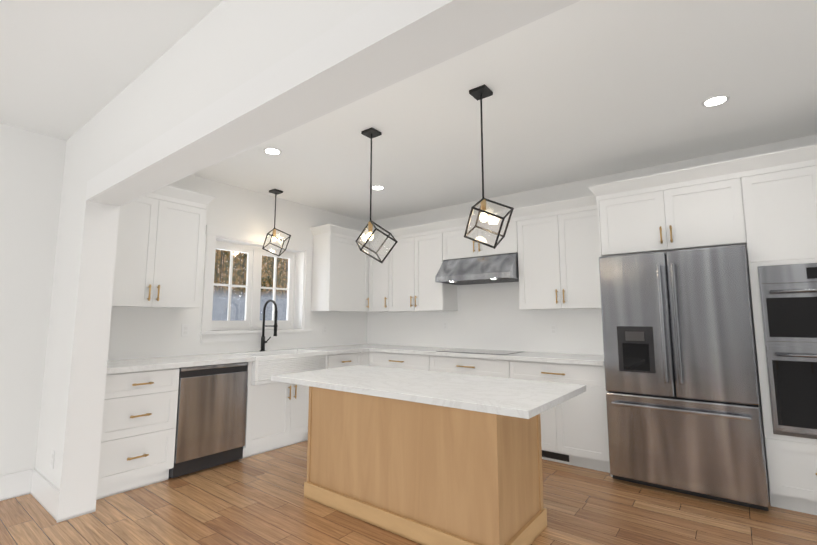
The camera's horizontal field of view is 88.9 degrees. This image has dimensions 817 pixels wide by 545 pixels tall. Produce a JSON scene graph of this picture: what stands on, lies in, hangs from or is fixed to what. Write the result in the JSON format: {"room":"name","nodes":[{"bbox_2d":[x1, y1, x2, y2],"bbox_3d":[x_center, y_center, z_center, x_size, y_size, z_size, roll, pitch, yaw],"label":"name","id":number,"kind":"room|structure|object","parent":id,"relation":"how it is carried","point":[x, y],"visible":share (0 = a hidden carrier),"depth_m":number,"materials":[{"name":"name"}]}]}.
{"room":"kitchen","nodes":[
{"label":"kitchen","id":0,"kind":"room"},
{"bbox_2d":[32,115,111,489],"bbox_3d":[-2.424,0.258,3.059,0.710,2.700,0.169,-5,-8,37],"label":"wall","id":1,"kind":"structure","parent":0,"point":[75,171],"depth_m":3.02,"materials":[{"name":"white paint"}]},
{"bbox_2d":[50,450,54,468],"bbox_3d":[-2.419,1.268,2.828,0.072,0.116,0.007,-5,-8,37],"label":"electrical outlet","id":2,"kind":"object","parent":1,"relation":"attached to","point":[52,459],"visible":0.96,"depth_m":2.82,"materials":[{"name":"white paint"}]},
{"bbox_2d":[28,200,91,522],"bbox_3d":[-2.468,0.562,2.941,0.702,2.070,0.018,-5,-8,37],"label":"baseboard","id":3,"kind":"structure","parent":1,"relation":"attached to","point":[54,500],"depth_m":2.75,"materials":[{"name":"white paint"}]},
{"bbox_2d":[0,123,367,475],"bbox_3d":[-3.024,0.262,3.093,0.260,2.700,8.130,-5,-8,37],"label":"wall","id":4,"kind":"structure","parent":0,"point":[44,179],"depth_m":3.23,"materials":[{"name":"white paint"}]},
{"bbox_2d":[0,470,27,500],"bbox_3d":[-4.001,1.350,1.472,0.014,0.170,4.061,-5,-8,37],"label":"baseboard","id":5,"kind":"structure","parent":4,"relation":"attached to","point":[12,485],"depth_m":2.98,"materials":[{"name":"white paint"}]},
{"bbox_2d":[112,192,167,307],"bbox_3d":[-2.382,-0.196,3.494,0.328,0.960,0.471,-5,-8,37],"label":"upper cabinet","id":6,"kind":"object","parent":4,"relation":"attached to","point":[142,238],"depth_m":3.45,"materials":[{"name":"white paint"}]},
{"bbox_2d":[181,324,189,336],"bbox_3d":[-2.137,0.555,3.992,0.007,0.116,0.072,-5,-8,37],"label":"electrical outlet","id":7,"kind":"object","parent":4,"relation":"attached to","point":[185,331],"visible":1,"depth_m":3.99,"materials":[{"name":"white paint"}]},
{"bbox_2d":[164,197,206,307],"bbox_3d":[-2.166,-0.164,3.771,0.328,0.960,0.471,-5,-8,37],"label":"upper cabinet","id":8,"kind":"object","parent":4,"relation":"attached to","point":[184,255],"depth_m":3.73,"materials":[{"name":"white paint"}]},
{"bbox_2d":[200,224,312,342],"bbox_3d":[-1.727,0.172,4.754,0.305,1.185,1.355,-5,-8,37],"label":"window","id":9,"kind":"structure","parent":4,"relation":"in","point":[295,324],"depth_m":4.76,"materials":[{"name":"white paint"}]},
{"bbox_2d":[311,229,367,311],"bbox_3d":[-0.850,0.023,5.413,0.389,0.960,0.702,-5,-8,37],"label":"upper cabinet","id":10,"kind":"object","parent":4,"relation":"attached to","point":[339,267],"depth_m":5.23,"materials":[{"name":"white paint"}]},
{"bbox_2d":[356,233,379,236],"bbox_3d":[-0.582,0.023,5.811,0.328,1.050,0.389,-5,-8,37],"label":"upper cabinet","id":11,"kind":"object","parent":4,"relation":"attached to","point":[357,234],"depth_m":5.52,"materials":[{"name":"white paint"}]},
{"bbox_2d":[86,0,580,205],"bbox_3d":[-0.676,-0.924,1.831,3.713,0.630,0.199,-5,-8,37],"label":"header beam","id":12,"kind":"structure","parent":0,"point":[223,80],"depth_m":1.66,"materials":[{"name":"white paint"}]},
{"bbox_2d":[0,440,816,544],"bbox_3d":[-0.089,1.371,0.683,7.680,0.050,8.130,-5,-8,37],"label":"floor","id":13,"kind":"structure","parent":0,"point":[259,499],"depth_m":2.67,"materials":[{"name":"brown wood"}]},
{"bbox_2d":[96,368,179,499],"bbox_3d":[-2.248,1.199,3.278,0.608,0.880,0.546,-5,-8,37],"label":"base cabinet","id":14,"kind":"object","parent":13,"relation":"on","point":[137,448],"depth_m":3.10,"materials":[{"name":"white paint"}]},
{"bbox_2d":[106,344,393,373],"bbox_3d":[-1.372,0.867,4.432,0.639,0.040,3.372,-5,-8,37],"label":"countertop","id":15,"kind":"structure","parent":14,"relation":"on","point":[129,365],"depth_m":3.61,"materials":[{"name":"stone"}]},
{"bbox_2d":[260,299,277,350],"bbox_3d":[-1.489,0.574,4.523,0.270,0.562,0.110,-5,-8,37],"label":"faucet","id":16,"kind":"object","parent":15,"relation":"on","point":[263,341],"visible":1,"depth_m":4.53,"materials":[{"name":"black metal"}]},
{"bbox_2d":[229,349,326,384],"bbox_3d":[-1.350,0.963,4.338,0.524,0.259,0.870,-5,-8,37],"label":"sink","id":17,"kind":"object","parent":15,"relation":"in","point":[266,365],"visible":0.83,"depth_m":4.15,"materials":[{"name":"white ceramic"}]},
{"bbox_2d":[168,362,247,478],"bbox_3d":[-1.882,1.254,3.723,0.584,0.872,0.597,-5,-8,37],"label":"dishwasher","id":18,"kind":"object","parent":13,"relation":"on","point":[211,417],"visible":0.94,"depth_m":3.52,"materials":[{"name":"grey metal"}]},
{"bbox_2d":[242,375,308,458],"bbox_3d":[-1.397,1.432,4.359,0.608,0.661,1.020,-5,-8,37],"label":"base cabinet","id":19,"kind":"object","parent":13,"relation":"on","point":[276,412],"depth_m":4.03,"materials":[{"name":"white paint"}]},
{"bbox_2d":[327,352,363,368],"bbox_3d":[-0.985,1.384,4.902,0.608,0.880,0.571,-5,-8,37],"label":"base cabinet","id":20,"kind":"object","parent":13,"relation":"on","point":[347,359],"depth_m":4.78,"materials":[{"name":"white paint"}]},
{"bbox_2d":[364,351,369,364],"bbox_3d":[-0.546,1.450,5.481,0.588,0.880,0.608,-5,-8,37],"label":"base cabinet","id":21,"kind":"object","parent":13,"relation":"on","point":[366,354],"depth_m":5.06,"materials":[{"name":"white paint"}]},
{"bbox_2d":[369,351,432,370],"bbox_3d":[0.082,1.395,4.999,0.960,0.880,0.608,-5,-8,37],"label":"base cabinet","id":22,"kind":"object","parent":13,"relation":"on","point":[383,359],"depth_m":4.78,"materials":[{"name":"white paint"}]},
{"bbox_2d":[369,345,603,365],"bbox_3d":[0.570,0.893,4.655,3.136,0.040,0.642,-5,-8,37],"label":"countertop","id":23,"kind":"structure","parent":22,"relation":"on","point":[564,358],"depth_m":4.13,"materials":[{"name":"stone"}]},
{"bbox_2d":[438,348,523,354],"bbox_3d":[0.768,0.851,4.498,0.790,0.007,0.508,-5,-8,37],"label":"cooktop","id":24,"kind":"object","parent":23,"relation":"in","point":[484,351],"visible":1,"depth_m":4.43,"materials":[{"name":"clear glass"}]},
{"bbox_2d":[304,385,546,544],"bbox_3d":[0.052,1.192,2.820,1.530,0.790,0.650,-5,-8,37],"label":"kitchen island","id":25,"kind":"object","parent":13,"relation":"on","point":[423,457],"depth_m":2.44,"materials":[{"name":"brown wood"}]},
{"bbox_2d":[271,365,585,420],"bbox_3d":[0.055,0.796,3.009,2.080,0.040,1.000,-5,-8,37],"label":"island countertop","id":26,"kind":"structure","parent":25,"relation":"on","point":[524,399],"depth_m":2.67,"materials":[{"name":"white stone"}]},
{"bbox_2d":[433,355,516,378],"bbox_3d":[0.782,1.334,4.461,1.051,0.880,0.608,-5,-8,37],"label":"base cabinet","id":27,"kind":"object","parent":13,"relation":"on","point":[460,365],"depth_m":4.20,"materials":[{"name":"white paint"}]},
{"bbox_2d":[517,361,609,472],"bbox_3d":[1.462,1.274,3.938,0.910,0.880,0.608,-5,-8,37],"label":"base cabinet","id":28,"kind":"object","parent":13,"relation":"on","point":[574,431],"depth_m":3.59,"materials":[{"name":"white paint"}]},
{"bbox_2d":[599,245,768,510],"bbox_3d":[2.150,0.751,3.321,0.950,1.780,0.775,-5,-8,37],"label":"fridge","id":29,"kind":"object","parent":13,"relation":"on","point":[682,398],"visible":1,"depth_m":3.02,"materials":[{"name":"grey metal"}]},
{"bbox_2d":[744,156,816,514],"bbox_3d":[2.944,0.424,2.882,0.863,2.330,0.608,-5,-8,37],"label":"tall cabinet","id":30,"kind":"object","parent":13,"relation":"on","point":[762,208],"depth_m":2.84,"materials":[{"name":"white paint"}]},
{"bbox_2d":[757,263,816,438],"bbox_3d":[2.739,0.491,2.607,0.769,1.131,0.102,-5,-8,37],"label":"wall ovens","id":31,"kind":"object","parent":30,"relation":"in","point":[788,295],"visible":0.98,"depth_m":2.77,"materials":[{"name":"silver metal"}]},
{"bbox_2d":[0,0,816,221],"bbox_3d":[-0.089,-1.376,0.996,7.680,0.080,8.130,-5,-8,37],"label":"ceiling","id":32,"kind":"structure","parent":0,"point":[584,89],"depth_m":2.71,"materials":[{"name":"white paint"}]},
{"bbox_2d":[263,147,281,154],"bbox_3d":[-1.166,-1.038,3.570,0.150,0.007,0.150,-5,-8,37],"label":"recessed light","id":33,"kind":"object","parent":32,"relation":"in","point":[271,151],"visible":1,"depth_m":3.56,"materials":[{"name":"white paint"}]},
{"bbox_2d":[262,189,290,255],"bbox_3d":[-1.448,-0.544,4.605,0.338,0.754,0.306,-5,-8,37],"label":"pendant light","id":34,"kind":"object","parent":32,"relation":"hanging from","point":[275,192],"visible":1,"depth_m":4.61,"materials":[{"name":"black metal"}]},
{"bbox_2d":[355,127,397,262],"bbox_3d":[-0.242,-0.575,3.145,0.324,1.024,0.299,-5,-8,37],"label":"pendant light","id":35,"kind":"object","parent":32,"relation":"hanging from","point":[371,133],"visible":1,"depth_m":3.15,"materials":[{"name":"black metal"}]},
{"bbox_2d":[372,185,383,189],"bbox_3d":[-0.337,-0.926,4.554,0.150,0.007,0.150,-5,-8,37],"label":"recessed light","id":36,"kind":"object","parent":32,"relation":"in","point":[376,187],"visible":0.85,"depth_m":4.53,"materials":[{"name":"white paint"}]},
{"bbox_2d":[464,84,513,248],"bbox_3d":[0.482,-0.643,2.542,0.288,1.024,0.314,-5,-8,37],"label":"pendant light","id":37,"kind":"object","parent":32,"relation":"hanging from","point":[480,93],"visible":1,"depth_m":2.54,"materials":[{"name":"black metal"}]},
{"bbox_2d":[702,95,729,106],"bbox_3d":[2.026,-1.132,2.750,0.150,0.007,0.150,-5,-8,37],"label":"recessed light","id":38,"kind":"object","parent":32,"relation":"in","point":[716,100],"visible":1,"depth_m":2.74,"materials":[{"name":"white paint"}]},
{"bbox_2d":[368,134,816,354],"bbox_3d":[1.634,0.417,4.457,5.410,2.700,0.260,-5,-8,37],"label":"wall","id":39,"kind":"structure","parent":0,"point":[489,316],"depth_m":4.72,"materials":[{"name":"white paint"}]},
{"bbox_2d":[368,233,391,311],"bbox_3d":[-0.291,0.042,5.582,0.424,0.960,0.389,-5,-8,37],"label":"upper cabinet","id":40,"kind":"object","parent":39,"relation":"attached to","point":[379,274],"depth_m":5.48,"materials":[{"name":"white paint"}]},
{"bbox_2d":[392,233,419,311],"bbox_3d":[0.010,0.020,5.390,0.531,0.960,0.328,-5,-8,37],"label":"upper cabinet","id":41,"kind":"object","parent":39,"relation":"attached to","point":[406,252],"depth_m":5.22,"materials":[{"name":"white paint"}]},
{"bbox_2d":[420,229,457,310],"bbox_3d":[0.313,-0.006,5.156,0.471,0.960,0.328,-5,-8,37],"label":"upper cabinet","id":42,"kind":"object","parent":39,"relation":"attached to","point":[434,296],"depth_m":4.99,"materials":[{"name":"white paint"}]},
{"bbox_2d":[444,221,483,259],"bbox_3d":[0.707,-0.334,4.887,0.524,0.370,0.328,-5,-8,37],"label":"upper cabinet","id":43,"kind":"object","parent":39,"relation":"attached to","point":[456,246],"depth_m":4.76,"materials":[{"name":"white paint"}]},
{"bbox_2d":[435,253,518,284],"bbox_3d":[0.815,-0.030,4.660,0.906,0.281,0.497,-5,-8,37],"label":"range hood","id":44,"kind":"object","parent":39,"relation":"attached to","point":[501,268],"visible":0.92,"depth_m":4.48,"materials":[{"name":"silver metal"}]},
{"bbox_2d":[484,217,519,255],"bbox_3d":[1.028,-0.362,4.641,0.524,0.370,0.328,-5,-8,37],"label":"upper cabinet","id":45,"kind":"object","parent":39,"relation":"attached to","point":[510,243],"depth_m":4.45,"materials":[{"name":"white paint"}]},
{"bbox_2d":[516,209,567,309],"bbox_3d":[1.427,-0.104,4.301,0.484,0.960,0.328,-5,-8,37],"label":"upper cabinet","id":46,"kind":"object","parent":39,"relation":"attached to","point":[554,245],"depth_m":4.17,"materials":[{"name":"white paint"}]},
{"bbox_2d":[564,204,600,308],"bbox_3d":[1.716,-0.129,4.078,0.484,0.960,0.328,-5,-8,37],"label":"upper cabinet","id":47,"kind":"object","parent":39,"relation":"attached to","point":[580,222],"depth_m":3.93,"materials":[{"name":"white paint"}]},
{"bbox_2d":[596,168,747,256],"bbox_3d":[2.221,-0.412,3.540,0.967,0.520,0.608,-5,-8,37],"label":"upper cabinet","id":48,"kind":"object","parent":39,"relation":"attached to","point":[701,211],"depth_m":3.26,"materials":[{"name":"white paint"}]},
{"label":"outside","id":49,"kind":"structure","parent":0,"visible":0},
{"bbox_2d":[212,249,287,320],"bbox_3d":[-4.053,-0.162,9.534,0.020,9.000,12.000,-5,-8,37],"label":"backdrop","id":50,"kind":"structure","parent":49,"point":[280,304],"depth_m":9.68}
]}

